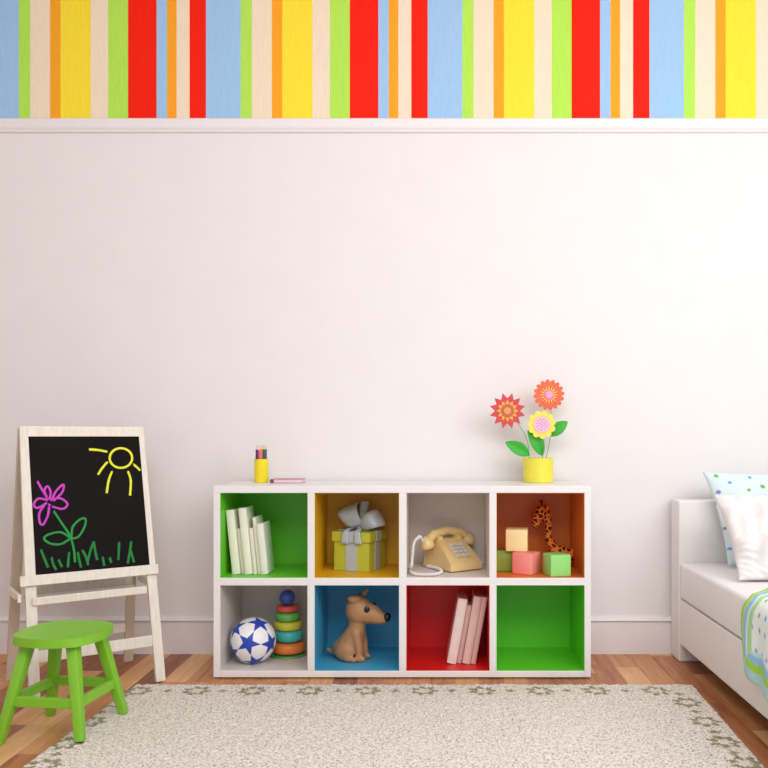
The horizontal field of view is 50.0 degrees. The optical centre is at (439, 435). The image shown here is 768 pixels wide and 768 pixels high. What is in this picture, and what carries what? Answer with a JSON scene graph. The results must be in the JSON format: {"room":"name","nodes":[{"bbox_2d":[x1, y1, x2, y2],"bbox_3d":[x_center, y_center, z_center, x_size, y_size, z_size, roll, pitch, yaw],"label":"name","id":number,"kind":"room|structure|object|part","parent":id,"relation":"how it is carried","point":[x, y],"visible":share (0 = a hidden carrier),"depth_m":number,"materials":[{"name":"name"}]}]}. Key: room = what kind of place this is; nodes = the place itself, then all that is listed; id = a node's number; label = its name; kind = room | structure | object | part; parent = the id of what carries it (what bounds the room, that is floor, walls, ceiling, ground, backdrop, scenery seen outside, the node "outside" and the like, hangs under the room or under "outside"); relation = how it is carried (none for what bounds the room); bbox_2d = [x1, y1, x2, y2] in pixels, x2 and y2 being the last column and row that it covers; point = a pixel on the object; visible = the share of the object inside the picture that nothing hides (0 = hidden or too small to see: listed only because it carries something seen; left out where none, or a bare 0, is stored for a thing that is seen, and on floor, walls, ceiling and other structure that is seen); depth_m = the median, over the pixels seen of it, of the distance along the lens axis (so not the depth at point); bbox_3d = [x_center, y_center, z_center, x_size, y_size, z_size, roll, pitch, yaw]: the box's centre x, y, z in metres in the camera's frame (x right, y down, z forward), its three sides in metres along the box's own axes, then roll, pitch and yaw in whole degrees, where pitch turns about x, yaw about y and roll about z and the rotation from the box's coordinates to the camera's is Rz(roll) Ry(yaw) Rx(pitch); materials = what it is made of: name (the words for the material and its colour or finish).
{"room":"children's room","nodes":[
{"label":"children's room","id":0,"kind":"room"},
{"bbox_2d":[0,133,767,615],"bbox_3d":[-0.100,-0.515,3.621,5.600,3.040,0.100,0,0,0],"label":"wall","id":1,"kind":"structure","parent":0,"point":[343,306],"depth_m":3.57,"materials":[{"name":"paint"}]},
{"bbox_2d":[0,616,670,653],"bbox_3d":[-0.100,0.864,3.559,5.600,0.161,0.024,0,0,0],"label":"baseboard","id":2,"kind":"structure","parent":1,"relation":"attached to","point":[180,634],"depth_m":3.55,"materials":[{"name":"paint"}]},
{"bbox_2d":[0,0,767,117],"bbox_3d":[-0.100,-1.701,3.569,5.600,0.668,0.004,0,0,0],"label":"striped wallpaper","id":3,"kind":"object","parent":1,"relation":"attached to","point":[59,58],"depth_m":3.57,"materials":[{"name":"paper"}]},
{"bbox_2d":[0,118,767,132],"bbox_3d":[-0.100,-1.348,3.560,5.600,0.058,0.022,0,0,0],"label":"trim","id":4,"kind":"structure","parent":1,"relation":"attached to","point":[7,125],"depth_m":3.55,"materials":[{"name":"paint"}]},
{"bbox_2d":[0,654,767,767],"bbox_3d":[-0.100,0.975,1.971,5.600,0.060,3.200,0,0,0],"label":"floor","id":5,"kind":"structure","parent":0,"point":[31,733],"depth_m":3.16,"materials":[{"name":"brown wood"}]},
{"bbox_2d":[0,620,127,744],"bbox_3d":[-1.204,0.783,2.626,0.288,0.328,0.292,0,0,7],"label":"wooden stool","id":6,"kind":"object","parent":5,"relation":"on","point":[53,636],"visible":1,"depth_m":2.54,"materials":[{"name":"green wood"}]},
{"bbox_3d":[-1.314,0.792,2.535,0.121,0.309,0.045,0,0,-42],"label":"leg","id":7,"kind":"part","parent":6,"relation":"part of","materials":[{"name":"green wood"}]},
{"bbox_3d":[-1.288,0.792,2.741,0.045,0.309,0.121,0,0,-34],"label":"leg","id":8,"kind":"part","parent":6,"relation":"part of","materials":[{"name":"green wood"}]},
{"bbox_3d":[-1.202,0.632,2.626,0.271,0.027,0.271,0,0,7],"label":"seat","id":9,"kind":"part","parent":6,"relation":"part of","materials":[{"name":"green wood"}]},
{"bbox_3d":[-1.117,0.783,2.513,0.045,0.291,0.116,0,0,-34],"label":"leg","id":10,"kind":"part","parent":6,"relation":"part of","materials":[{"name":"green wood"}]},
{"bbox_3d":[-1.092,0.783,2.715,0.116,0.291,0.045,0,0,-42],"label":"leg","id":11,"kind":"part","parent":6,"relation":"part of","materials":[{"name":"green wood"}]},
{"bbox_2d":[6,426,165,696],"bbox_3d":[-1.376,0.455,3.165,0.510,0.983,0.387,0,0,-36],"label":"easel","id":12,"kind":"object","parent":5,"relation":"on","point":[82,521],"visible":0.98,"depth_m":3.11,"materials":[{"name":"white wood"}]},
{"bbox_3d":[-1.607,0.458,3.117,0.037,0.976,0.194,0,0,-41],"label":"leg","id":13,"kind":"part","parent":12,"relation":"part of","materials":[{"name":"white wood"}]},
{"bbox_3d":[-1.484,0.455,2.965,0.036,0.982,0.192,0,0,-38],"label":"leg","id":14,"kind":"part","parent":12,"relation":"part of","materials":[{"name":"white wood"}]},
{"bbox_3d":[-1.388,0.371,3.038,0.153,0.195,0.032,0,0,-33],"label":"chalk stem","id":15,"kind":"part","parent":12,"relation":"part of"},
{"bbox_3d":[-1.365,-0.016,3.149,0.402,0.042,0.024,0,0,-36],"label":"rail","id":16,"kind":"part","parent":12,"relation":"part of","materials":[{"name":"white wood"}]},
{"bbox_2d":[22,576,146,605],"bbox_3d":[-1.354,0.588,3.130,0.400,0.038,0.211,0,0,-36],"label":"tray","id":17,"kind":"object","parent":12,"relation":"on","point":[122,586],"depth_m":3.13,"materials":[{"name":"white wood"}]},
{"bbox_3d":[-1.300,0.520,3.063,0.486,0.039,0.020,0,0,-36],"label":"rail","id":18,"kind":"part","parent":12,"relation":"part of","materials":[{"name":"white wood"}]},
{"bbox_3d":[-1.264,0.458,3.367,0.037,0.976,0.194,0,0,-31],"label":"leg","id":19,"kind":"part","parent":12,"relation":"part of","materials":[{"name":"white wood"}]},
{"bbox_3d":[-1.140,0.455,3.215,0.201,0.983,0.038,0,0,42],"label":"leg","id":20,"kind":"part","parent":12,"relation":"part of","materials":[{"name":"white wood"}]},
{"bbox_2d":[23,683,763,767],"bbox_3d":[-0.140,0.933,2.095,2.178,0.020,1.956,0,0,0],"label":"rug","id":21,"kind":"object","parent":5,"relation":"on","point":[427,725],"visible":1,"depth_m":2.58,"materials":[{"name":"carpet"}]},
{"bbox_2d":[213,481,590,676],"bbox_3d":[-0.147,0.570,3.370,1.471,0.751,0.365,0,0,0],"label":"cube shelf","id":22,"kind":"object","parent":5,"relation":"on","point":[539,624],"visible":0.88,"depth_m":3.45,"materials":[{"name":"white paint"}]},
{"bbox_3d":[-0.869,0.567,3.371,0.026,0.745,0.364,0,0,0],"label":"panel","id":23,"kind":"part","parent":22,"relation":"part of","materials":[{"name":"white paint"}]},
{"bbox_2d":[226,507,240,573],"bbox_3d":[-0.824,0.422,3.323,0.058,0.258,0.129,0,0,0],"label":"book","id":24,"kind":"object","parent":22,"relation":"in","point":[232,515],"visible":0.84,"depth_m":3.26,"materials":[{"name":"white paper"}]},
{"bbox_2d":[237,527,244,573],"bbox_3d":[-0.794,0.460,3.335,0.034,0.183,0.129,0,0,0],"label":"book","id":25,"kind":"object","parent":22,"relation":"in","point":[238,529],"visible":0.43,"depth_m":3.27,"materials":[{"name":"white paper"}]},
{"bbox_2d":[238,505,253,573],"bbox_3d":[-0.774,0.418,3.323,0.058,0.266,0.129,0,0,0],"label":"book","id":26,"kind":"object","parent":22,"relation":"in","point":[246,514],"visible":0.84,"depth_m":3.26,"materials":[{"name":"white paper"}]},
{"bbox_2d":[230,617,275,663],"bbox_3d":[-0.752,0.822,3.300,0.181,0.181,0.181,0,0,35],"label":"ball","id":27,"kind":"object","parent":22,"relation":"in","point":[253,639],"visible":1,"depth_m":3.24,"materials":[{"name":"leather"}]},
{"bbox_2d":[249,527,257,573],"bbox_3d":[-0.745,0.459,3.327,0.034,0.185,0.129,0,0,0],"label":"book","id":28,"kind":"object","parent":22,"relation":"in","point":[251,532],"visible":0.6,"depth_m":3.26,"materials":[{"name":"white paper"}]},
{"bbox_2d":[252,515,262,573],"bbox_3d":[-0.731,0.438,3.335,0.038,0.226,0.129,0,0,0],"label":"book","id":29,"kind":"object","parent":22,"relation":"in","point":[258,518],"visible":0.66,"depth_m":3.27,"materials":[{"name":"white paper"}]},
{"bbox_2d":[254,459,267,482],"bbox_3d":[-0.748,0.145,3.430,0.058,0.098,0.058,0,0,0],"label":"pencil cup","id":30,"kind":"object","parent":22,"relation":"on","point":[260,465],"visible":0.93,"depth_m":3.40,"materials":[{"name":"yellow plastic"}]},
{"bbox_2d":[256,520,274,573],"bbox_3d":[-0.708,0.449,3.323,0.049,0.204,0.129,0,0,0],"label":"book","id":31,"kind":"object","parent":22,"relation":"in","point":[263,528],"visible":1,"depth_m":3.26,"materials":[{"name":"white paper"}]},
{"bbox_2d":[270,478,305,482],"bbox_3d":[-0.630,0.185,3.400,0.133,0.018,0.090,0,0,0],"label":"notebook","id":32,"kind":"object","parent":22,"relation":"on","point":[275,480],"visible":1,"depth_m":3.36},
{"bbox_2d":[270,590,306,658],"bbox_3d":[-0.634,0.777,3.425,0.152,0.271,0.152,0,0,0],"label":"toy","id":33,"kind":"object","parent":22,"relation":"in","point":[289,633],"visible":1,"depth_m":3.38,"materials":[{"name":"multicoloured plastic"}]},
{"bbox_2d":[326,588,390,662],"bbox_3d":[-0.333,0.767,3.343,0.286,0.292,0.123,0,0,18],"label":"dog","id":34,"kind":"object","parent":22,"relation":"in","point":[351,646],"visible":1,"depth_m":3.30},
{"bbox_2d":[332,500,386,571],"bbox_3d":[-0.325,0.410,3.406,0.213,0.282,0.183,0,0,20],"label":"gift box","id":35,"kind":"object","parent":22,"relation":"in","point":[359,547],"visible":1,"depth_m":3.35,"materials":[{"name":"cardboard"}]},
{"bbox_3d":[-0.334,0.411,3.412,0.172,0.040,0.172,0,0,20],"label":"lid","id":36,"kind":"part","parent":35,"relation":"part of","materials":[{"name":"cardboard"}]},
{"bbox_3d":[-0.147,0.208,3.370,1.471,0.028,0.365,0,0,0],"label":"panel","id":37,"kind":"part","parent":22,"relation":"part of","materials":[{"name":"white paint"}]},
{"bbox_3d":[-0.147,0.926,3.371,1.418,0.025,0.364,0,0,0],"label":"panel","id":38,"kind":"part","parent":22,"relation":"part of","materials":[{"name":"white paint"}]},
{"bbox_3d":[-0.147,0.567,3.371,1.420,0.029,0.364,0,0,0],"label":"shelf","id":39,"kind":"part","parent":22,"relation":"part of","materials":[{"name":"white paint"}]},
{"bbox_2d":[408,526,481,575],"bbox_3d":[0.016,0.466,3.377,0.376,0.171,0.229,0,0,-35],"label":"telephone","id":40,"kind":"object","parent":22,"relation":"in","point":[454,553],"visible":1,"depth_m":3.38,"materials":[{"name":"beige plastic"}]},
{"bbox_3d":[-0.060,0.475,3.305,0.168,0.152,0.201,0,0,-35],"label":"coiled cord","id":41,"kind":"part","parent":40,"relation":"part of","materials":[{"name":"white plastic"}]},
{"bbox_3d":[0.079,0.471,3.382,0.080,0.049,0.064,0,0,-35],"label":"keypad plate","id":42,"kind":"part","parent":40,"relation":"part of","materials":[{"name":"beige plastic"}]},
{"bbox_2d":[447,590,467,663],"bbox_3d":[0.069,0.780,3.371,0.083,0.264,0.189,0,0,0],"label":"book","id":43,"kind":"object","parent":22,"relation":"in","point":[461,597],"visible":1,"depth_m":3.28,"materials":[{"name":"white paper"}]},
{"bbox_2d":[457,600,471,662],"bbox_3d":[0.097,0.796,3.363,0.062,0.234,0.149,0,0,0],"label":"book","id":44,"kind":"object","parent":22,"relation":"in","point":[468,607],"visible":0.72,"depth_m":3.29,"materials":[{"name":"white paper"}]},
{"bbox_2d":[462,587,481,663],"bbox_3d":[0.129,0.776,3.371,0.080,0.273,0.189,0,0,0],"label":"book","id":45,"kind":"object","parent":22,"relation":"in","point":[476,597],"visible":0.82,"depth_m":3.28,"materials":[{"name":"white paper"}]},
{"bbox_2d":[471,588,486,663],"bbox_3d":[0.156,0.778,3.371,0.068,0.269,0.189,0,0,0],"label":"book","id":46,"kind":"object","parent":22,"relation":"in","point":[483,592],"visible":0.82,"depth_m":3.28,"materials":[{"name":"white paper"}]},
{"bbox_2d":[497,548,515,571],"bbox_3d":[0.268,0.508,3.371,0.085,0.085,0.085,0,0,0],"label":"block","id":47,"kind":"object","parent":22,"relation":"in","point":[504,558],"visible":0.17,"depth_m":3.33,"materials":[{"name":"green wood"}]},
{"bbox_2d":[512,551,539,574],"bbox_3d":[0.346,0.508,3.295,0.085,0.085,0.085,0,0,32],"label":"block","id":48,"kind":"object","parent":22,"relation":"in","point":[524,563],"visible":0.89,"depth_m":3.26,"materials":[{"name":"pink wood"}]},
{"bbox_2d":[506,527,527,551],"bbox_3d":[0.314,0.421,3.345,0.088,0.088,0.088,0,0,8],"label":"block","id":49,"kind":"object","parent":48,"relation":"on","point":[516,537],"visible":1,"depth_m":3.30,"materials":[{"name":"wood"}]},
{"bbox_2d":[490,379,567,482],"bbox_3d":[0.371,-0.022,3.440,0.328,0.432,0.127,0,0,0],"label":"flower pot","id":50,"kind":"object","parent":22,"relation":"on","point":[548,394],"visible":1,"depth_m":3.42,"materials":[{"name":"yellow ceramic"}]},
{"bbox_3d":[0.412,0.143,3.440,0.127,0.102,0.127,0,0,0],"label":"pot","id":51,"kind":"part","parent":50,"relation":"part of","materials":[{"name":"yellow ceramic"}]},
{"bbox_2d":[531,500,573,566],"bbox_3d":[0.484,0.409,3.450,0.200,0.278,0.096,0,0,0],"label":"giraffe","id":52,"kind":"object","parent":22,"relation":"in","point":[541,513],"visible":0.84,"depth_m":3.43,"materials":[{"name":"orange fabric"}]},
{"bbox_2d":[543,552,570,576],"bbox_3d":[0.463,0.508,3.252,0.085,0.085,0.085,0,0,-15],"label":"block","id":53,"kind":"object","parent":22,"relation":"in","point":[555,564],"visible":1,"depth_m":3.21,"materials":[{"name":"green wood"}]},
{"bbox_3d":[0.575,0.567,3.371,0.025,0.745,0.364,0,0,0],"label":"panel","id":54,"kind":"part","parent":22,"relation":"part of","materials":[{"name":"white paint"}]},
{"bbox_2d":[671,499,767,718],"bbox_3d":[1.479,0.608,2.459,0.960,0.673,2.176,0,0,0],"label":"bed","id":55,"kind":"object","parent":5,"relation":"on","point":[697,536],"visible":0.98,"depth_m":3.43,"materials":[{"name":"paint"}]},
{"bbox_3d":[1.479,0.608,3.488,0.960,0.673,0.118,0,0,0],"label":"headboard","id":56,"kind":"part","parent":55,"relation":"part of","materials":[{"name":"paint"}]},
{"bbox_3d":[1.013,0.777,2.420,0.020,0.186,2.018,0,0,0],"label":"panel","id":57,"kind":"part","parent":55,"relation":"part of","materials":[{"name":"paint"}]},
{"bbox_2d":[681,563,767,637],"bbox_3d":[1.478,0.605,2.421,0.952,0.152,2.010,0,0,0],"label":"mattress","id":58,"kind":"object","parent":55,"relation":"on","point":[715,589],"visible":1,"depth_m":3.02,"materials":[{"name":"white fabric"}]},
{"bbox_2d":[703,472,767,565],"bbox_3d":[1.423,0.334,3.345,0.663,0.369,0.182,0,0,2],"label":"pillow","id":59,"kind":"object","parent":58,"relation":"on","point":[719,483],"visible":0.41,"depth_m":3.35,"materials":[{"name":"fabric"}]},
{"bbox_2d":[714,494,767,579],"bbox_3d":[1.351,0.373,3.044,0.606,0.306,0.259,0,0,0],"label":"pillow","id":60,"kind":"object","parent":58,"relation":"on","point":[745,518],"visible":1,"depth_m":3.01,"materials":[{"name":"white fabric"}]},
{"bbox_2d":[741,588,767,701],"bbox_3d":[1.240,0.644,2.269,0.558,0.280,1.155,0,0,0],"label":"blanket","id":61,"kind":"object","parent":58,"relation":"on","point":[754,613],"visible":1,"depth_m":2.54,"materials":[{"name":"fabric"}]}
]}

